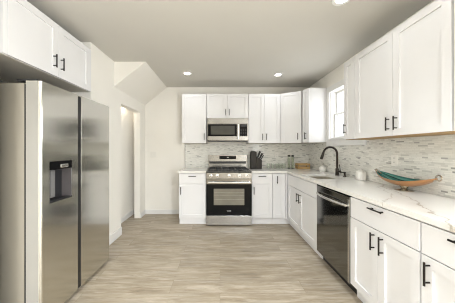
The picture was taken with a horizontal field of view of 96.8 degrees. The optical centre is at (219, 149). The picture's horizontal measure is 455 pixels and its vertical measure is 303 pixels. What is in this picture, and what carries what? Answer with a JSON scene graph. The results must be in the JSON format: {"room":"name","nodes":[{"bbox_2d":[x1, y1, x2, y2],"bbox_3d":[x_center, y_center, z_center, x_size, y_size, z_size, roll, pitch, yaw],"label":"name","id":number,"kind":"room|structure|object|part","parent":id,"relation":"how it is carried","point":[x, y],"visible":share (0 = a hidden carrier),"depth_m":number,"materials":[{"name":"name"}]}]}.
{"room":"kitchen","nodes":[
{"label":"kitchen","id":0,"kind":"room"},
{"bbox_2d":[0,42,144,235],"bbox_3d":[-1.944,0.022,0.305,0.912,2.515,7.410,0,0,0],"label":"wall","id":1,"kind":"structure","parent":0,"point":[103,91],"depth_m":2.90,"materials":[{"name":"beige paint"}]},
{"bbox_2d":[0,0,90,91],"bbox_3d":[-1.757,-0.898,1.848,0.635,0.483,0.940,0,0,0],"label":"upper cabinet","id":2,"kind":"object","parent":1,"relation":"attached to","point":[32,45],"visible":0.98,"depth_m":1.71,"materials":[{"name":"white paint"}]},
{"bbox_3d":[-1.485,-0.899,1.627,0.020,0.476,0.440,0,0,0],"label":"door","id":3,"kind":"part","parent":2,"relation":"part of","materials":[{"name":"white paint"}]},
{"bbox_3d":[-1.458,-0.786,1.790,0.036,0.115,0.011,0,0,0],"label":"handle","id":4,"kind":"part","parent":2,"relation":"part of","materials":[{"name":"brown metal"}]},
{"bbox_3d":[-1.458,-0.786,1.872,0.036,0.115,0.011,0,0,0],"label":"handle","id":5,"kind":"part","parent":2,"relation":"part of","materials":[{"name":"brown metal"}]},
{"bbox_3d":[-1.485,-0.899,2.069,0.020,0.476,0.439,0,0,0],"label":"door","id":6,"kind":"part","parent":2,"relation":"part of","materials":[{"name":"white paint"}]},
{"bbox_2d":[109,227,121,244],"bbox_3d":[-1.480,1.220,2.685,0.015,0.120,0.710,0,0,0],"label":"baseboard","id":7,"kind":"structure","parent":1,"relation":"attached to","point":[117,233],"depth_m":2.85,"materials":[{"name":"white paint"}]},
{"bbox_2d":[121,107,132,217],"bbox_3d":[-1.770,0.022,3.225,0.100,2.515,1.570,0,0,0],"label":"wall","id":8,"kind":"structure","parent":0,"point":[126,115],"depth_m":3.72,"materials":[{"name":"beige paint"}]},
{"bbox_2d":[121,210,133,222],"bbox_3d":[-1.713,1.236,3.298,0.014,0.088,1.396,0,0,0],"label":"baseboard","id":9,"kind":"structure","parent":8,"relation":"attached to","point":[131,213],"depth_m":3.73,"materials":[{"name":"white paint"}]},
{"bbox_2d":[114,62,166,104],"bbox_3d":[-1.266,-1.060,3.425,0.443,0.350,1.170,0,0,0],"label":"wall","id":10,"kind":"structure","parent":0,"point":[137,80],"depth_m":3.11,"materials":[{"name":"beige paint"}]},
{"bbox_2d":[65,214,362,302],"bbox_3d":[-0.275,1.320,0.365,4.350,0.080,7.530,0,0,0],"label":"floor","id":11,"kind":"structure","parent":0,"point":[156,258],"depth_m":2.17,"materials":[{"name":"brown wood"}]},
{"bbox_2d":[0,79,108,302],"bbox_3d":[-1.679,0.389,1.867,0.842,1.783,0.889,0,0,0],"label":"refrigerator","id":12,"kind":"object","parent":11,"relation":"on","point":[54,141],"visible":1,"depth_m":1.51,"materials":[{"name":"silver metal"}]},
{"bbox_3d":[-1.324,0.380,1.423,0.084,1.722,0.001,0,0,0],"label":"door","id":13,"kind":"part","parent":12,"relation":"part of","materials":[{"name":"silver metal"}]},
{"bbox_3d":[-1.315,0.380,1.610,0.106,1.730,0.372,0,0,0],"label":"freezer door","id":14,"kind":"part","parent":12,"relation":"part of","materials":[{"name":"silver metal"}]},
{"bbox_3d":[-1.315,0.380,2.074,0.106,1.730,0.476,0,0,0],"label":"fridge door","id":15,"kind":"part","parent":12,"relation":"part of","materials":[{"name":"silver metal"}]},
{"bbox_2d":[179,173,205,223],"bbox_3d":[-0.466,0.841,3.685,0.462,0.879,0.600,0,0,0],"label":"base cabinet","id":16,"kind":"object","parent":11,"relation":"on","point":[192,186],"visible":0.95,"depth_m":3.43,"materials":[{"name":"white paint"}]},
{"bbox_3d":[-0.466,0.496,3.430,0.452,0.169,0.020,0,0,0],"label":"drawer","id":17,"kind":"part","parent":16,"relation":"part of","materials":[{"name":"white paint"}]},
{"bbox_3d":[-0.466,0.875,3.430,0.452,0.575,0.020,0,0,0],"label":"door","id":18,"kind":"part","parent":16,"relation":"part of","materials":[{"name":"white paint"}]},
{"bbox_2d":[178,168,207,172],"bbox_3d":[-0.473,0.383,3.697,0.478,0.033,0.604,0,0,0],"label":"countertop","id":19,"kind":"structure","parent":16,"relation":"on","point":[184,170],"depth_m":3.52,"materials":[{"name":"white stone"}]},
{"bbox_2d":[206,155,251,224],"bbox_3d":[0.149,0.694,3.647,0.756,1.172,0.698,0,0,0],"label":"gas stove","id":20,"kind":"object","parent":11,"relation":"on","point":[228,177],"visible":1,"depth_m":3.36,"materials":[{"name":"silver metal"}]},
{"bbox_3d":[0.149,0.297,3.966,0.740,0.132,0.052,0,0,0],"label":"panel","id":21,"kind":"part","parent":20,"relation":"part of","materials":[{"name":"silver metal"}]},
{"bbox_3d":[0.149,1.180,3.380,0.756,0.152,0.036,0,0,0],"label":"storage drawer","id":22,"kind":"part","parent":20,"relation":"part of","materials":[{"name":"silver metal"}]},
{"bbox_3d":[0.149,0.840,3.377,0.756,0.519,0.042,0,0,0],"label":"oven door","id":23,"kind":"part","parent":20,"relation":"part of","materials":[{"name":"black glass"}]},
{"bbox_3d":[0.149,0.538,3.329,0.696,0.027,0.060,0,0,0],"label":"oven handle","id":24,"kind":"part","parent":20,"relation":"part of","materials":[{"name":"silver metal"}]},
{"bbox_2d":[206,168,251,171],"bbox_3d":[0.149,0.373,3.678,0.756,0.018,0.615,0,0,0],"label":"cooktop","id":25,"kind":"object","parent":20,"relation":"in","point":[209,169],"depth_m":3.50,"materials":[{"name":"metal"}]},
{"bbox_3d":[0.149,0.434,3.377,0.756,0.104,0.042,0,0,0],"label":"control panel","id":26,"kind":"part","parent":20,"relation":"part of","materials":[{"name":"silver metal"}]},
{"bbox_2d":[252,173,271,223],"bbox_3d":[0.712,0.841,3.685,0.352,0.879,0.600,0,0,0],"label":"base cabinet","id":27,"kind":"object","parent":11,"relation":"on","point":[261,182],"visible":0.81,"depth_m":3.43,"materials":[{"name":"white paint"}]},
{"bbox_3d":[0.712,0.496,3.430,0.343,0.169,0.020,0,0,0],"label":"drawer","id":28,"kind":"part","parent":27,"relation":"part of","materials":[{"name":"white paint"}]},
{"bbox_3d":[0.712,0.875,3.430,0.343,0.575,0.020,0,0,0],"label":"door","id":29,"kind":"part","parent":27,"relation":"part of","materials":[{"name":"white paint"}]},
{"bbox_2d":[272,173,284,223],"bbox_3d":[1.001,0.841,3.685,0.222,0.879,0.600,0,0,0],"label":"base cabinet","id":30,"kind":"object","parent":11,"relation":"on","point":[278,179],"visible":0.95,"depth_m":3.43,"materials":[{"name":"white paint"}]},
{"bbox_2d":[285,173,290,224],"bbox_3d":[1.426,0.841,3.692,0.628,0.879,0.586,0,0,0],"label":"cabinet filler","id":31,"kind":"object","parent":11,"relation":"on","point":[287,221],"visible":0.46,"depth_m":3.43,"materials":[{"name":"white paint"}]},
{"bbox_2d":[287,173,287,217],"bbox_3d":[1.448,0.788,3.692,0.583,0.774,0.586,0,0,0],"label":"base cabinet","id":32,"kind":"object","parent":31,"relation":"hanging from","point":[287,173],"depth_m":3.46,"materials":[{"name":"white paint"}]},
{"bbox_2d":[288,174,322,258],"bbox_3d":[1.417,0.841,2.882,0.635,0.879,1.032,0,0,0],"label":"base cabinet","id":33,"kind":"object","parent":11,"relation":"on","point":[302,196],"visible":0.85,"depth_m":2.75,"materials":[{"name":"white paint"}]},
{"bbox_3d":[1.145,0.875,3.135,0.020,0.575,0.498,0,0,0],"label":"door","id":34,"kind":"part","parent":33,"relation":"part of","materials":[{"name":"white paint"}]},
{"bbox_3d":[1.145,0.496,2.882,0.020,0.169,1.023,0,0,0],"label":"drawer","id":35,"kind":"part","parent":33,"relation":"part of","materials":[{"name":"white paint"}]},
{"bbox_3d":[1.145,0.875,2.627,0.020,0.575,0.511,0,0,0],"label":"door","id":36,"kind":"part","parent":33,"relation":"part of","materials":[{"name":"white paint"}]},
{"bbox_2d":[248,168,454,232],"bbox_3d":[1.143,0.383,2.124,1.220,0.033,3.749,0,0,0],"label":"countertop","id":37,"kind":"structure","parent":33,"relation":"on","point":[433,209],"depth_m":1.57,"materials":[{"name":"white stone"}]},
{"bbox_2d":[250,151,263,168],"bbox_3d":[0.707,0.193,3.855,0.248,0.344,0.130,0,0,0],"label":"knife block","id":38,"kind":"object","parent":37,"relation":"on","point":[255,162],"visible":1,"depth_m":3.80,"materials":[{"name":"black wood"}]},
{"bbox_2d":[291,155,293,168],"bbox_3d":[1.396,0.233,3.880,0.048,0.266,0.048,0,0,0],"label":"oil bottle","id":39,"kind":"object","parent":37,"relation":"on","point":[292,156],"visible":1,"depth_m":3.86,"materials":[{"name":"clear glass"}]},
{"bbox_2d":[295,163,309,168],"bbox_3d":[1.583,0.315,3.875,0.230,0.102,0.150,0,0,0],"label":"wooden crate","id":40,"kind":"object","parent":37,"relation":"on","point":[300,165],"visible":0.99,"depth_m":3.81,"materials":[{"name":"brown wood"}]},
{"bbox_2d":[309,176,333,178],"bbox_3d":[1.387,0.500,2.760,0.381,0.201,0.496,0,0,0],"label":"sink","id":41,"kind":"object","parent":37,"relation":"in","point":[315,177],"visible":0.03,"depth_m":3.00,"materials":[{"name":"silver metal"}]},
{"bbox_2d":[319,165,325,171],"bbox_3d":[1.690,0.309,3.330,0.112,0.112,0.111,0,0,0],"label":"ceramic jar","id":42,"kind":"object","parent":37,"relation":"on","point":[322,168],"visible":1,"depth_m":3.29,"materials":[{"name":"white ceramic"}]},
{"bbox_2d":[320,146,340,175],"bbox_3d":[1.549,0.160,2.834,0.271,0.412,0.100,0,0,0],"label":"kitchen faucet","id":43,"kind":"object","parent":37,"relation":"on","point":[337,171],"visible":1,"depth_m":2.84,"materials":[{"name":"black metal"}]},
{"bbox_2d":[356,169,365,179],"bbox_3d":[1.695,0.300,2.430,0.092,0.132,0.092,0,0,0],"label":"ceramic jar","id":44,"kind":"object","parent":37,"relation":"on","point":[360,174],"visible":0.99,"depth_m":2.39,"materials":[{"name":"white ceramic"}]},
{"bbox_2d":[375,169,442,191],"bbox_3d":[1.625,0.277,1.796,0.188,0.178,0.643,0,0,0],"label":"dish","id":45,"kind":"object","parent":37,"relation":"on","point":[404,183],"visible":1,"depth_m":1.77,"materials":[{"name":"ceramic"}]},
{"bbox_2d":[316,184,356,293],"bbox_3d":[1.393,0.842,2.064,0.644,0.877,0.597,0,0,0],"label":"dishwasher","id":46,"kind":"object","parent":11,"relation":"on","point":[333,207],"visible":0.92,"depth_m":1.99,"materials":[{"name":"black metal"}]},
{"bbox_3d":[1.101,0.498,2.064,0.062,0.024,0.552,0,0,0],"label":"handle","id":47,"kind":"part","parent":46,"relation":"part of","materials":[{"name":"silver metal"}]},
{"bbox_3d":[1.215,1.230,2.064,0.020,0.100,0.589,0,0,0],"label":"toe panel","id":48,"kind":"part","parent":46,"relation":"part of","materials":[{"name":"black plastic"}]},
{"bbox_3d":[1.131,0.806,1.777,0.002,0.733,0.021,0,0,0],"label":"edge trim","id":49,"kind":"part","parent":46,"relation":"part of","materials":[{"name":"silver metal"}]},
{"bbox_2d":[350,197,423,302],"bbox_3d":[1.417,0.841,1.454,0.636,0.879,0.617,0,0,0],"label":"base cabinet","id":50,"kind":"object","parent":11,"relation":"on","point":[386,244],"visible":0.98,"depth_m":1.39,"materials":[{"name":"white paint"}]},
{"bbox_3d":[1.145,0.875,1.606,0.020,0.575,0.302,0,0,0],"label":"door","id":51,"kind":"part","parent":50,"relation":"part of","materials":[{"name":"white paint"}]},
{"bbox_3d":[1.118,0.675,1.487,0.036,0.128,0.011,0,0,0],"label":"handle","id":52,"kind":"part","parent":50,"relation":"part of","materials":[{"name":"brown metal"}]},
{"bbox_3d":[1.118,0.675,1.408,0.036,0.128,0.011,0,0,0],"label":"handle","id":53,"kind":"part","parent":50,"relation":"part of","materials":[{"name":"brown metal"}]},
{"bbox_3d":[1.145,0.496,1.454,0.020,0.169,0.608,0,0,0],"label":"drawer","id":54,"kind":"part","parent":50,"relation":"part of","materials":[{"name":"white paint"}]},
{"bbox_3d":[1.145,0.875,1.301,0.020,0.575,0.302,0,0,0],"label":"door","id":55,"kind":"part","parent":50,"relation":"part of","materials":[{"name":"white paint"}]},
{"bbox_2d":[421,222,454,302],"bbox_3d":[1.417,0.841,0.915,0.636,0.879,0.456,0,0,0],"label":"base cabinet","id":56,"kind":"object","parent":11,"relation":"on","point":[438,244],"visible":0.98,"depth_m":1.06,"materials":[{"name":"white paint"}]},
{"bbox_3d":[1.118,0.675,1.094,0.036,0.128,0.011,0,0,0],"label":"handle","id":57,"kind":"part","parent":56,"relation":"part of","materials":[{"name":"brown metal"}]},
{"bbox_3d":[1.145,0.875,0.915,0.020,0.575,0.447,0,0,0],"label":"door","id":58,"kind":"part","parent":56,"relation":"part of","materials":[{"name":"white paint"}]},
{"bbox_3d":[1.145,0.496,0.915,0.020,0.169,0.447,0,0,0],"label":"drawer","id":59,"kind":"part","parent":56,"relation":"part of","materials":[{"name":"white paint"}]},
{"bbox_2d":[133,87,308,209],"bbox_3d":[0.025,0.022,4.070,3.750,2.515,0.120,0,0,0],"label":"wall","id":60,"kind":"structure","parent":0,"point":[163,113],"depth_m":4.01,"materials":[{"name":"beige paint"}]},
{"bbox_2d":[145,210,178,213],"bbox_3d":[-1.210,1.236,4.003,1.020,0.088,0.014,0,0,0],"label":"baseboard","id":61,"kind":"structure","parent":60,"relation":"attached to","point":[146,211],"depth_m":4.00,"materials":[{"name":"white paint"}]},
{"bbox_2d":[182,94,206,143],"bbox_3d":[-0.469,-0.564,3.811,0.444,0.899,0.360,0,0,0],"label":"upper cabinet","id":62,"kind":"object","parent":60,"relation":"attached to","point":[194,106],"visible":0.99,"depth_m":3.68,"materials":[{"name":"white paint"}]},
{"bbox_2d":[207,94,247,117],"bbox_3d":[0.135,-0.789,3.811,0.760,0.447,0.360,0,0,0],"label":"upper cabinet","id":63,"kind":"object","parent":60,"relation":"attached to","point":[218,105],"visible":0.86,"depth_m":3.68,"materials":[{"name":"white paint"}]},
{"bbox_3d":[-0.054,-0.790,3.676,0.375,0.440,0.020,0,0,0],"label":"door","id":64,"kind":"part","parent":63,"relation":"part of","materials":[{"name":"white paint"}]},
{"bbox_2d":[207,118,248,141],"bbox_3d":[0.142,-0.353,3.782,0.737,0.417,0.420,0,0,0],"label":"microwave","id":65,"kind":"object","parent":63,"relation":"attached to","point":[218,129],"visible":1,"depth_m":3.62,"materials":[{"name":"silver metal"}]},
{"bbox_3d":[0.046,-0.310,3.632,0.544,0.300,0.034,0,0,0],"label":"door","id":66,"kind":"part","parent":65,"relation":"part of","materials":[{"name":"silver metal"}]},
{"bbox_3d":[0.415,-0.310,3.632,0.192,0.300,0.034,0,0,0],"label":"control panel","id":67,"kind":"part","parent":65,"relation":"part of","materials":[{"name":"silver metal"}]},
{"bbox_3d":[0.324,-0.790,3.676,0.375,0.440,0.020,0,0,0],"label":"door","id":68,"kind":"part","parent":63,"relation":"part of","materials":[{"name":"white paint"}]},
{"bbox_2d":[246,94,279,143],"bbox_3d":[0.805,-0.564,3.811,0.578,0.899,0.360,0,0,0],"label":"upper cabinet","id":69,"kind":"object","parent":60,"relation":"attached to","point":[263,109],"visible":1,"depth_m":3.68,"materials":[{"name":"white paint"}]},
{"bbox_3d":[0.661,-0.564,3.676,0.282,0.892,0.020,0,0,0],"label":"door","id":70,"kind":"part","parent":69,"relation":"part of","materials":[{"name":"white paint"}]},
{"bbox_3d":[0.948,-0.564,3.676,0.285,0.892,0.020,0,0,0],"label":"door","id":71,"kind":"part","parent":69,"relation":"part of","materials":[{"name":"white paint"}]},
{"bbox_2d":[27,0,432,86],"bbox_3d":[-0.275,-1.275,0.365,4.350,0.080,7.530,0,0,0],"label":"ceiling","id":72,"kind":"structure","parent":0,"point":[222,43],"depth_m":2.15,"materials":[{"name":"paint"}]},
{"bbox_2d":[332,0,349,5],"bbox_3d":[1.000,-1.232,1.655,0.150,0.007,0.150,0,0,0],"label":"recessed light","id":73,"kind":"object","parent":72,"relation":"in","point":[334,2],"visible":1,"depth_m":1.69,"materials":[{"name":"white paint"}]},
{"bbox_2d":[309,0,454,197],"bbox_3d":[1.833,0.022,0.305,0.135,2.515,7.410,0,0,0],"label":"wall","id":74,"kind":"structure","parent":0,"point":[337,74],"depth_m":3.06,"materials":[{"name":"beige paint"}]},
{"bbox_2d":[278,91,311,143],"bbox_3d":[1.425,-0.564,3.736,0.654,0.899,0.523,0,0,0],"label":"upper cabinet","id":75,"kind":"object","parent":74,"relation":"attached to","point":[291,104],"visible":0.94,"depth_m":3.58,"materials":[{"name":"white paint"}]},
{"bbox_3d":[1.253,-0.564,3.580,0.347,0.892,0.020,0,0,32],"label":"door","id":76,"kind":"part","parent":75,"relation":"part of","materials":[{"name":"white paint"}]},
{"bbox_2d":[303,88,326,142],"bbox_3d":[1.579,-0.564,3.415,0.345,0.899,0.206,0,0,0],"label":"upper cabinet","id":77,"kind":"object","parent":74,"relation":"attached to","point":[314,99],"visible":1,"depth_m":3.31,"materials":[{"name":"white paint"}]},
{"bbox_3d":[1.449,-0.564,3.389,0.020,0.892,0.151,0,0,-16],"label":"door","id":78,"kind":"part","parent":77,"relation":"part of","materials":[{"name":"white paint"}]},
{"bbox_2d":[185,135,454,197],"bbox_3d":[0.534,0.127,2.130,2.459,0.477,3.759,0,0,0],"label":"tile backsplash","id":79,"kind":"structure","parent":74,"relation":"attached to","point":[426,157],"depth_m":2.31,"materials":[{"name":"tile"}]},
{"bbox_2d":[391,154,397,165],"bbox_3d":[1.750,0.108,2.025,0.007,0.115,0.075,0,0,0],"label":"wall outlet","id":80,"kind":"object","parent":79,"relation":"attached to","point":[394,158],"visible":1,"depth_m":2.02,"materials":[{"name":"white plastic"}]},
{"bbox_2d":[326,79,366,145],"bbox_3d":[1.805,-0.527,2.868,0.170,0.945,0.915,0,0,0],"label":"window","id":81,"kind":"structure","parent":74,"relation":"in","point":[332,99],"depth_m":3.21,"materials":[{"name":"white paint"}]},
{"bbox_3d":[1.835,-0.369,2.868,0.030,0.392,0.711,0,0,0],"label":"sash","id":82,"kind":"part","parent":81,"relation":"part of","materials":[{"name":"white paint"}]},
{"bbox_3d":[1.868,-0.715,2.868,0.030,0.380,0.711,0,0,0],"label":"sash","id":83,"kind":"part","parent":81,"relation":"part of","materials":[{"name":"white paint"}]},
{"bbox_2d":[343,56,373,139],"bbox_3d":[1.587,-0.564,2.286,0.325,0.899,0.196,0,0,0],"label":"upper cabinet","id":84,"kind":"object","parent":74,"relation":"attached to","point":[349,66],"visible":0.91,"depth_m":2.30,"materials":[{"name":"white paint"}]},
{"bbox_3d":[1.470,-0.564,2.286,0.020,0.892,0.189,0,0,0],"label":"door","id":85,"kind":"part","parent":84,"relation":"part of","materials":[{"name":"white paint"}]},
{"bbox_2d":[355,0,454,138],"bbox_3d":[1.587,-0.564,1.729,0.325,0.899,0.914,0,0,0],"label":"upper cabinet","id":86,"kind":"object","parent":74,"relation":"attached to","point":[404,80],"visible":1,"depth_m":1.55,"materials":[{"name":"white paint"}]},
{"bbox_3d":[1.470,-0.564,1.946,0.020,0.892,0.473,0,0,0],"label":"door","id":87,"kind":"part","parent":86,"relation":"part of","materials":[{"name":"white paint"}]},
{"bbox_3d":[1.443,-0.220,1.668,0.036,0.115,0.011,0,0,0],"label":"handle","id":88,"kind":"part","parent":86,"relation":"part of","materials":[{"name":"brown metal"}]},
{"bbox_3d":[1.470,-0.564,1.491,0.020,0.892,0.431,0,0,0],"label":"door","id":89,"kind":"part","parent":86,"relation":"part of","materials":[{"name":"white paint"}]},
{"bbox_2d":[454,0,454,130],"bbox_3d":[1.587,-0.564,1.040,0.325,0.899,0.460,0,0,0],"label":"upper cabinet","id":90,"kind":"object","parent":74,"relation":"attached to","point":[454,0],"visible":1,"depth_m":1.26,"materials":[{"name":"white paint"}]}
]}

